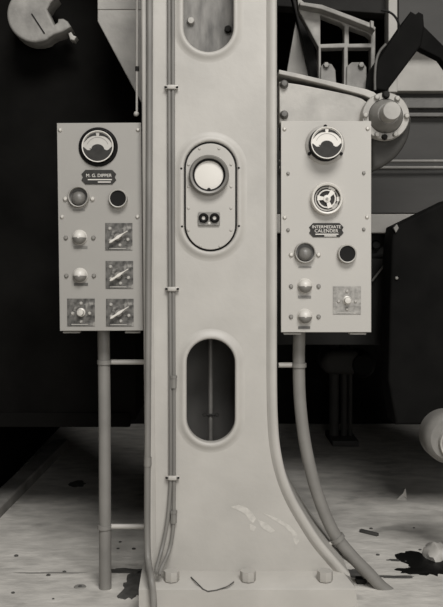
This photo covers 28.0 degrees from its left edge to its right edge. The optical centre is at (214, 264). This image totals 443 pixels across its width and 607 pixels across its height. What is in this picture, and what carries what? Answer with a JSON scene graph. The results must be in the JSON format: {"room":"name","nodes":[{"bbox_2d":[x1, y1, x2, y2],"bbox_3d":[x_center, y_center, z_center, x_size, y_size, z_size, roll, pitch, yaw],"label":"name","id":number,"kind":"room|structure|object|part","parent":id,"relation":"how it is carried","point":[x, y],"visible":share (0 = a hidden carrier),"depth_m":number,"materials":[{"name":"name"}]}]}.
{"room":"factory floor","nodes":[
{"label":"factory floor","id":0,"kind":"room"},
{"bbox_2d":[0,427,59,486],"bbox_3d":[-0.930,-0.780,3.925,0.100,3.400,2.450,0,0,0],"label":"wall","id":1,"kind":"structure","parent":0,"point":[18,445],"depth_m":3.96,"materials":[{"name":"black"}]},
{"bbox_2d":[0,0,143,426],"bbox_3d":[-0.577,-0.548,3.370,0.602,2.224,0.560,0,0,0],"label":"machine housing","id":2,"kind":"object","parent":1,"relation":"attached to","point":[49,375],"visible":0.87,"depth_m":3.10,"materials":[{"name":"black metal"}]},
{"bbox_3d":[-0.585,0.539,3.105,0.580,0.050,0.030,0,0,0],"label":"rail","id":3,"kind":"part","parent":2,"relation":"part of","materials":[{"name":"black metal"}]},
{"bbox_2d":[0,424,442,606],"bbox_3d":[0.800,0.970,2.800,4.800,0.100,7.600,0,0,0],"label":"floor","id":4,"kind":"structure","parent":0,"point":[52,526],"depth_m":3.36,"materials":[{"name":"concrete"}]},
{"bbox_2d":[0,439,68,517],"bbox_3d":[-0.806,0.899,3.590,0.075,0.042,1.784,0,0,2],"label":"kerb","id":5,"kind":"object","parent":4,"relation":"on","point":[16,486],"visible":1,"depth_m":3.77,"materials":[{"name":"grey concrete"}]},
{"bbox_2d":[15,572,84,573],"bbox_3d":[-0.490,0.919,2.656,0.228,0.001,0.015,0,0,0],"label":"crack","id":6,"kind":"object","parent":4,"relation":"on","point":[15,572],"visible":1,"depth_m":2.66,"materials":[{"name":"concrete"}]},
{"bbox_2d":[68,480,85,486],"bbox_3d":[-0.579,0.919,3.737,0.076,0.002,0.118,0,0,0],"label":"grime patch","id":7,"kind":"object","parent":4,"relation":"on","point":[78,483],"depth_m":3.74,"materials":[{"name":"black"}]},
{"bbox_2d":[74,584,85,588],"bbox_3d":[-0.386,0.918,2.540,0.036,0.004,0.036,0,0,0],"label":"stain","id":8,"kind":"object","parent":4,"relation":"on","point":[78,586],"visible":1,"depth_m":2.54,"materials":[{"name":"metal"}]},
{"bbox_2d":[97,331,143,590],"bbox_3d":[-0.265,0.550,2.530,0.140,0.741,0.042,0,0,0],"label":"conduit pipe","id":9,"kind":"object","parent":4,"relation":"on","point":[104,526],"visible":0.85,"depth_m":2.52,"materials":[{"name":"metal"}]},
{"bbox_3d":[-0.245,0.744,2.530,0.100,0.015,0.015,0,0,0],"label":"support rod","id":10,"kind":"part","parent":9,"relation":"part of","materials":[{"name":"paint"}]},
{"bbox_3d":[-0.248,0.276,2.530,0.095,0.015,0.015,0,0,0],"label":"support rod","id":11,"kind":"part","parent":9,"relation":"part of","materials":[{"name":"paint"}]},
{"bbox_2d":[111,568,141,572],"bbox_3d":[-0.264,0.919,2.674,0.126,0.002,0.048,0,0,0],"label":"grime patch","id":12,"kind":"object","parent":4,"relation":"on","point":[116,570],"visible":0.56,"depth_m":2.67,"materials":[{"name":"black"}]},
{"bbox_2d":[117,571,140,599],"bbox_3d":[-0.227,0.919,2.558,0.092,0.002,0.229,0,0,0],"label":"grime patch","id":13,"kind":"object","parent":4,"relation":"on","point":[131,587],"visible":0.6,"depth_m":2.53,"materials":[{"name":"black"}]},
{"bbox_2d":[139,0,356,606],"bbox_3d":[0.085,-0.067,2.537,0.577,2.031,0.447,0,0,0],"label":"column","id":14,"kind":"structure","parent":4,"relation":"on","point":[244,535],"depth_m":2.41,"materials":[{"name":"metal"}]},
{"bbox_2d":[57,123,143,332],"bbox_3d":[-0.314,-0.101,2.499,0.236,0.577,0.192,0,0,0],"label":"control panel","id":15,"kind":"object","parent":14,"relation":"attached to","point":[100,202],"visible":1,"depth_m":2.43,"materials":[{"name":"grey paint"}]},
{"bbox_2d":[63,186,94,207],"bbox_3d":[-0.372,-0.186,2.420,0.088,0.058,0.021,0,0,0],"label":"lamp","id":16,"kind":"object","parent":15,"relation":"attached to","point":[73,196],"depth_m":2.43,"materials":[{"name":"grey glass"}]},
{"bbox_2d":[64,268,95,282],"bbox_3d":[-0.368,0.028,2.416,0.088,0.041,0.027,0,0,0],"label":"lamp","id":17,"kind":"object","parent":15,"relation":"attached to","point":[71,275],"depth_m":2.43,"materials":[{"name":"grey metal"}]},
{"bbox_2d":[64,230,95,244],"bbox_3d":[-0.370,-0.076,2.416,0.088,0.041,0.027,0,0,0],"label":"lamp","id":18,"kind":"object","parent":15,"relation":"attached to","point":[71,237],"depth_m":2.43,"materials":[{"name":"grey metal"}]},
{"bbox_2d":[67,299,94,325],"bbox_3d":[-0.366,0.130,2.419,0.075,0.075,0.022,0,0,0],"label":"switch plate","id":19,"kind":"object","parent":15,"relation":"attached to","point":[80,312],"depth_m":2.43,"materials":[{"name":"metal"}]},
{"bbox_2d":[105,223,131,249],"bbox_3d":[-0.263,-0.078,2.420,0.074,0.074,0.020,0,0,0],"label":"switch plate","id":20,"kind":"object","parent":15,"relation":"attached to","point":[118,236],"depth_m":2.43,"materials":[{"name":"metal"}]},
{"bbox_2d":[106,261,132,288],"bbox_3d":[-0.261,0.027,2.420,0.075,0.075,0.020,0,0,0],"label":"switch plate","id":21,"kind":"object","parent":15,"relation":"attached to","point":[119,274],"depth_m":2.43,"materials":[{"name":"metal"}]},
{"bbox_2d":[106,299,133,325],"bbox_3d":[-0.260,0.130,2.420,0.075,0.075,0.020,0,0,0],"label":"switch plate","id":22,"kind":"object","parent":15,"relation":"attached to","point":[119,312],"depth_m":2.43,"materials":[{"name":"metal"}]},
{"bbox_2d":[134,0,138,116],"bbox_3d":[-0.216,-0.677,2.440,0.015,0.539,0.015,0,0,0],"label":"rod","id":23,"kind":"object","parent":14,"relation":"attached to","point":[136,113],"visible":1,"depth_m":2.44,"materials":[{"name":"paint"}]},
{"bbox_3d":[-0.214,-0.683,2.440,0.008,0.527,0.006,0,0,0],"label":"rod","id":24,"kind":"part","parent":23,"relation":"part of","materials":[{"name":"paint"}]},
{"bbox_2d":[144,0,156,606],"bbox_3d":[-0.169,-0.068,2.341,0.025,1.930,0.111,0,0,-13],"label":"conduit pipe","id":25,"kind":"object","parent":14,"relation":"attached to","point":[149,3],"visible":1,"depth_m":2.38,"materials":[{"name":"grey metal"}]},
{"bbox_2d":[154,0,171,574],"bbox_3d":[-0.143,-0.114,2.366,0.026,1.849,0.088,0,0,25],"label":"conduit pipe","id":26,"kind":"object","parent":14,"relation":"attached to","point":[168,1],"visible":1,"depth_m":2.39,"materials":[{"name":"grey metal"}]},
{"bbox_2d":[158,0,176,575],"bbox_3d":[-0.129,-0.111,2.367,0.021,1.856,0.087,0,0,30],"label":"conduit pipe","id":27,"kind":"object","parent":14,"relation":"attached to","point":[173,513],"visible":1,"depth_m":2.39,"materials":[{"name":"grey metal"}]},
{"bbox_2d":[164,85,177,89],"bbox_3d":[-0.118,-0.479,2.396,0.038,0.012,0.016,0,0,0],"label":"clip","id":28,"kind":"object","parent":14,"relation":"attached to","point":[166,87],"visible":1,"depth_m":2.39,"materials":[{"name":"paint"}]},
{"bbox_2d":[165,475,178,479],"bbox_3d":[-0.115,0.573,2.396,0.038,0.012,0.016,0,0,0],"label":"clip","id":29,"kind":"object","parent":14,"relation":"attached to","point":[176,477],"visible":1,"depth_m":2.39,"materials":[{"name":"paint"}]},
{"bbox_2d":[165,287,178,290],"bbox_3d":[-0.116,0.065,2.396,0.038,0.012,0.016,0,0,0],"label":"clip","id":30,"kind":"object","parent":14,"relation":"attached to","point":[166,288],"visible":1,"depth_m":2.39,"materials":[{"name":"paint"}]},
{"bbox_3d":[-0.011,-0.816,2.510,0.287,0.534,0.020,0,0,0],"label":"backing plate","id":31,"kind":"part","parent":14,"relation":"part of","materials":[{"name":"grey metal"}]},
{"bbox_2d":[198,212,219,225],"bbox_3d":[-0.016,-0.125,2.395,0.059,0.037,0.006,0,0,0],"label":"outlet","id":32,"kind":"object","parent":14,"relation":"attached to","point":[204,218],"depth_m":2.39,"materials":[{"name":"black ceramic"}]},
{"bbox_3d":[-0.016,-0.241,2.392,0.078,0.078,0.008,0,0,0],"label":"gauge glass","id":33,"kind":"part","parent":14,"relation":"part of","materials":[{"name":"white glass"}]},
{"bbox_3d":[-0.012,-0.185,2.403,0.133,0.286,0.010,0,0,0],"label":"plate","id":34,"kind":"part","parent":14,"relation":"part of","materials":[{"name":"paint"}]},
{"bbox_3d":[0.087,0.874,2.538,0.572,0.092,0.445,0,0,0],"label":"foot plate","id":35,"kind":"part","parent":14,"relation":"part of","materials":[{"name":"paint"}]},
{"bbox_2d":[280,121,370,334],"bbox_3d":[0.304,-0.101,2.489,0.247,0.586,0.212,0,0,0],"label":"control panel","id":36,"kind":"object","parent":14,"relation":"attached to","point":[325,166],"visible":1,"depth_m":2.43,"materials":[{"name":"paint"}]},
{"bbox_2d":[289,242,320,262],"bbox_3d":[0.245,-0.034,2.420,0.088,0.058,0.021,0,0,0],"label":"lamp","id":37,"kind":"object","parent":36,"relation":"attached to","point":[299,252],"depth_m":2.43,"materials":[{"name":"grey glass"}]},
{"bbox_2d":[289,309,320,323],"bbox_3d":[0.245,0.140,2.416,0.088,0.041,0.027,0,0,0],"label":"lamp","id":38,"kind":"object","parent":36,"relation":"attached to","point":[296,316],"depth_m":2.43,"materials":[{"name":"grey metal"}]},
{"bbox_2d":[289,278,320,292],"bbox_3d":[0.245,0.057,2.416,0.088,0.041,0.027,0,0,0],"label":"lamp","id":39,"kind":"object","parent":36,"relation":"attached to","point":[296,285],"depth_m":2.43,"materials":[{"name":"grey metal"}]},
{"bbox_2d":[333,286,360,313],"bbox_3d":[0.360,0.096,2.419,0.076,0.076,0.022,0,0,0],"label":"switch plate","id":40,"kind":"object","parent":36,"relation":"attached to","point":[346,299],"depth_m":2.43,"materials":[{"name":"metal"}]},
{"bbox_2d":[296,0,375,88],"bbox_3d":[0.390,-0.710,2.855,0.252,0.311,0.110,0,0,0],"label":"bracket","id":41,"kind":"object","parent":14,"relation":"attached to","point":[310,15],"visible":0.87,"depth_m":2.86,"materials":[{"name":"metal"}]},
{"bbox_2d":[277,70,409,172],"bbox_3d":[0.370,-0.415,2.540,0.376,0.298,0.270,0,0,0],"label":"bearing arm","id":42,"kind":"object","parent":14,"relation":"attached to","point":[300,97],"visible":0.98,"depth_m":2.53},
{"bbox_2d":[382,91,389,98],"bbox_3d":[0.479,-0.477,2.485,0.024,0.024,0.020,0,0,0],"label":"bolt","id":43,"kind":"object","parent":42,"relation":"on","point":[385,94],"depth_m":2.48,"materials":[{"name":"metal"}]},
{"bbox_2d":[365,12,423,93],"bbox_3d":[0.549,-0.635,2.735,0.147,0.238,0.190,0,0,0],"label":"chute","id":44,"kind":"object","parent":42,"relation":"attached to","point":[401,47],"visible":0.88,"depth_m":2.64,"materials":[{"name":"black metal"}]},
{"bbox_2d":[374,43,386,89],"bbox_3d":[0.490,-0.588,2.635,0.040,0.139,0.008,0,0,0],"label":"hose","id":45,"kind":"object","parent":44,"relation":"attached to","point":[385,44],"visible":1,"depth_m":2.63,"materials":[{"name":"rubber"}]},
{"bbox_2d":[381,9,399,33],"bbox_3d":[0.521,-0.718,2.640,0.058,0.082,0.017,0,0,0],"label":"hose","id":46,"kind":"object","parent":44,"relation":"attached to","point":[382,10],"visible":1,"depth_m":2.63,"materials":[{"name":"black rubber"}]},
{"bbox_2d":[417,27,442,69],"bbox_3d":[0.711,-0.672,2.845,0.133,0.209,0.050,0,0,0],"label":"diagonal brace","id":47,"kind":"object","parent":44,"relation":"attached to","point":[430,47],"visible":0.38,"depth_m":2.82,"materials":[{"name":"black metal"}]},
{"bbox_2d":[277,234,384,344],"bbox_3d":[0.740,0.401,3.435,1.159,1.039,0.130,0,0,0],"label":"apron","id":48,"kind":"object","parent":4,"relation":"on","point":[373,337],"visible":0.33,"depth_m":3.40,"materials":[{"name":"metal"}]},
{"bbox_2d":[277,214,412,233],"bbox_3d":[0.732,-0.155,3.445,1.113,0.071,0.250,0,0,0],"label":"drip tray","id":49,"kind":"object","parent":48,"relation":"on","point":[379,222],"visible":0.17,"depth_m":3.32,"materials":[{"name":"paint"}]},
{"bbox_2d":[277,94,442,213],"bbox_3d":[0.707,-0.435,3.480,1.057,0.476,0.200,0,0,0],"label":"machine frame","id":50,"kind":"structure","parent":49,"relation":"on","point":[393,191],"depth_m":3.38,"materials":[{"name":"grey metal"}]},
{"bbox_2d":[279,166,442,168],"bbox_3d":[0.733,-0.367,3.350,0.984,0.012,0.012,0,0,0],"label":"rail","id":51,"kind":"object","parent":50,"relation":"attached to","point":[383,167],"visible":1,"depth_m":3.35,"materials":[{"name":"metal"}]},
{"bbox_2d":[279,159,442,162],"bbox_3d":[0.733,-0.392,3.350,0.984,0.012,0.012,0,0,0],"label":"rail","id":52,"kind":"object","parent":50,"relation":"attached to","point":[393,160],"visible":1,"depth_m":3.35,"materials":[{"name":"metal"}]},
{"bbox_2d":[396,52,442,93],"bbox_3d":[0.926,-0.731,3.370,0.575,0.162,0.100,0,0,0],"label":"panel","id":53,"kind":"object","parent":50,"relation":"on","point":[422,74],"depth_m":3.32,"materials":[{"name":"paint"}]},
{"bbox_2d":[401,98,442,108],"bbox_3d":[0.701,-0.611,3.365,1.048,0.040,0.030,0,0,0],"label":"bar","id":54,"kind":"object","parent":50,"relation":"attached to","point":[412,103],"visible":0.06,"depth_m":3.35,"materials":[{"name":"metal"}]},
{"bbox_2d":[409,113,442,117],"bbox_3d":[0.701,-0.567,3.365,1.048,0.015,0.030,0,0,0],"label":"bar","id":55,"kind":"object","parent":50,"relation":"attached to","point":[412,115],"visible":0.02,"depth_m":3.35,"materials":[{"name":"metal"}]},
{"bbox_3d":[0.612,-0.076,3.385,0.036,0.036,0.030,0,0,0],"label":"knob","id":56,"kind":"part","parent":48,"relation":"part of","materials":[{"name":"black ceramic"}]},
{"bbox_3d":[0.624,0.027,3.380,0.060,0.073,0.008,0,0,0],"label":"lever","id":57,"kind":"part","parent":48,"relation":"part of","materials":[{"name":"grey metal"}]},
{"bbox_2d":[278,332,393,590],"bbox_3d":[0.359,0.575,2.530,0.357,0.787,0.043,0,0,0],"label":"conduit pipe","id":58,"kind":"object","parent":4,"relation":"on","point":[337,538],"visible":0.9,"depth_m":2.52,"materials":[{"name":"metal"}]},
{"bbox_3d":[0.201,0.285,2.530,0.039,0.015,0.015,0,0,0],"label":"support rod","id":59,"kind":"part","parent":58,"relation":"part of","materials":[{"name":"paint"}]},
{"bbox_2d":[318,345,375,446],"bbox_3d":[0.680,0.551,4.640,0.278,0.737,0.320,0,0,0],"label":"pedestal","id":60,"kind":"object","parent":4,"relation":"on","point":[334,360],"visible":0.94,"depth_m":4.58,"materials":[{"name":"black metal"}]},
{"bbox_3d":[0.648,0.496,4.600,0.213,0.122,0.200,0,0,0],"label":"motor","id":61,"kind":"part","parent":60,"relation":"part of","materials":[{"name":"black metal"}]},
{"bbox_2d":[335,547,369,583],"bbox_3d":[0.403,0.882,2.570,0.126,0.134,0.015,0,0,0],"label":"rod","id":62,"kind":"object","parent":4,"relation":"on","point":[343,557],"visible":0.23,"depth_m":2.56,"materials":[{"name":"paint"}]},
{"bbox_2d":[348,569,360,577],"bbox_3d":[0.416,0.919,2.652,0.115,0.002,0.082,0,0,0],"label":"floor stain","id":63,"kind":"structure","parent":4,"relation":"on","point":[353,572],"depth_m":2.65,"materials":[{"name":"grey"}]},
{"bbox_2d":[355,576,366,583],"bbox_3d":[0.423,0.912,2.575,0.030,0.015,0.030,0,0,0],"label":"lump","id":64,"kind":"object","parent":4,"relation":"on","point":[359,580],"visible":0.82,"depth_m":2.56,"materials":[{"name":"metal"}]},
{"bbox_2d":[359,529,378,535],"bbox_3d":[0.527,0.915,3.040,0.070,0.010,0.014,0,0,43],"label":"stick","id":65,"kind":"object","parent":4,"relation":"on","point":[364,531],"visible":1,"depth_m":3.04,"materials":[{"name":"grey wood"}]},
{"bbox_2d":[379,575,413,578],"bbox_3d":[0.522,0.919,2.621,0.134,0.001,0.026,0,0,0],"label":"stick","id":66,"kind":"object","parent":4,"relation":"on","point":[384,576],"visible":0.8,"depth_m":2.62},
{"bbox_2d":[397,488,406,500],"bbox_3d":[0.734,0.898,3.490,0.041,0.043,0.031,0,0,14],"label":"paper scrap","id":67,"kind":"object","parent":4,"relation":"on","point":[403,496],"visible":1,"depth_m":3.49,"materials":[{"name":"white paper"}]},
{"bbox_2d":[380,201,442,423],"bbox_3d":[0.973,0.345,3.175,0.739,1.150,0.170,0,0,0],"label":"hood","id":68,"kind":"object","parent":4,"relation":"on","point":[411,357],"visible":1,"depth_m":3.10,"materials":[{"name":"paint"}]},
{"bbox_2d":[394,567,430,574],"bbox_3d":[0.595,0.919,2.672,0.109,0.002,0.060,0,0,0],"label":"puddle","id":69,"kind":"object","parent":4,"relation":"on","point":[409,570],"visible":1,"depth_m":2.67,"materials":[{"name":"black liquid"}]},
{"bbox_2d":[395,551,442,575],"bbox_3d":[0.650,0.919,2.744,0.164,0.002,0.237,0,0,0],"label":"puddle","id":70,"kind":"object","parent":4,"relation":"on","point":[414,559],"visible":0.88,"depth_m":2.75,"materials":[{"name":"black liquid"}]},
{"bbox_2d":[419,408,442,462],"bbox_3d":[0.715,0.682,2.692,0.165,0.476,0.135,0,0,0],"label":"roller","id":71,"kind":"object","parent":4,"relation":"on","point":[431,427],"visible":1,"depth_m":2.68,"materials":[{"name":"paint"}]},
{"bbox_2d":[422,542,442,561],"bbox_3d":[0.697,0.894,2.803,0.088,0.051,0.112,0,0,0],"label":"lump","id":72,"kind":"object","parent":4,"relation":"on","point":[433,551],"visible":1,"depth_m":2.78,"materials":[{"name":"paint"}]},
{"bbox_2d":[131,12,393,423],"bbox_3d":[0.800,-0.780,5.200,4.800,3.400,0.100,0,0,0],"label":"wall","id":73,"kind":"structure","parent":0,"point":[368,402],"depth_m":5.15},
{"bbox_3d":[0.800,-1.730,3.950,4.800,0.100,2.400,0,0,0],"label":"ceiling","id":74,"kind":"structure","parent":0,"visible":0},
{"bbox_2d":[7,0,77,48],"bbox_3d":[-0.577,-1.210,3.019,0.228,0.941,0.142,0,0,0],"label":"guard","id":75,"kind":"object","parent":74,"relation":"attached to","point":[32,22],"visible":1,"depth_m":2.95,"materials":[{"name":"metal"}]},
{"bbox_2d":[98,0,141,102],"bbox_3d":[-0.210,-0.927,2.834,0.325,1.506,0.032,0,0,0],"label":"gusset plate","id":76,"kind":"object","parent":74,"relation":"attached to","point":[116,18],"visible":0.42,"depth_m":2.82,"materials":[{"name":"metal"}]},
{"bbox_2d":[291,0,316,77],"bbox_3d":[0.302,-1.130,3.002,0.114,1.100,0.045,0,0,0],"label":"diagonal strut","id":77,"kind":"object","parent":74,"relation":"attached to","point":[308,50],"visible":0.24,"depth_m":2.98,"materials":[{"name":"metal"}]},
{"bbox_2d":[287,22,307,75],"bbox_3d":[0.282,-0.727,3.035,0.082,0.211,0.030,0,0,0],"label":"gusset plate","id":78,"kind":"object","parent":77,"relation":"attached to","point":[296,62],"visible":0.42,"depth_m":3.02,"materials":[{"name":"paint"}]},
{"bbox_2d":[277,0,384,19],"bbox_3d":[0.429,-1.300,3.300,0.403,0.759,0.080,0,0,0],"label":"girder","id":79,"kind":"object","parent":74,"relation":"attached to","point":[368,9],"visible":0.52,"depth_m":3.26,"materials":[{"name":"metal"}]},
{"bbox_2d":[384,0,396,93],"bbox_3d":[0.641,-1.150,3.240,0.032,1.055,0.080,0,0,0],"label":"steel post","id":80,"kind":"object","parent":74,"relation":"attached to","point":[390,24],"visible":0.41,"depth_m":3.20,"materials":[{"name":"metal"}]},
{"bbox_2d":[397,0,442,44],"bbox_3d":[0.896,-1.240,3.285,0.446,0.880,0.050,0,0,0],"label":"panel","id":81,"kind":"object","parent":74,"relation":"attached to","point":[432,10],"visible":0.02,"depth_m":3.26,"materials":[{"name":"grey metal"}]}
]}

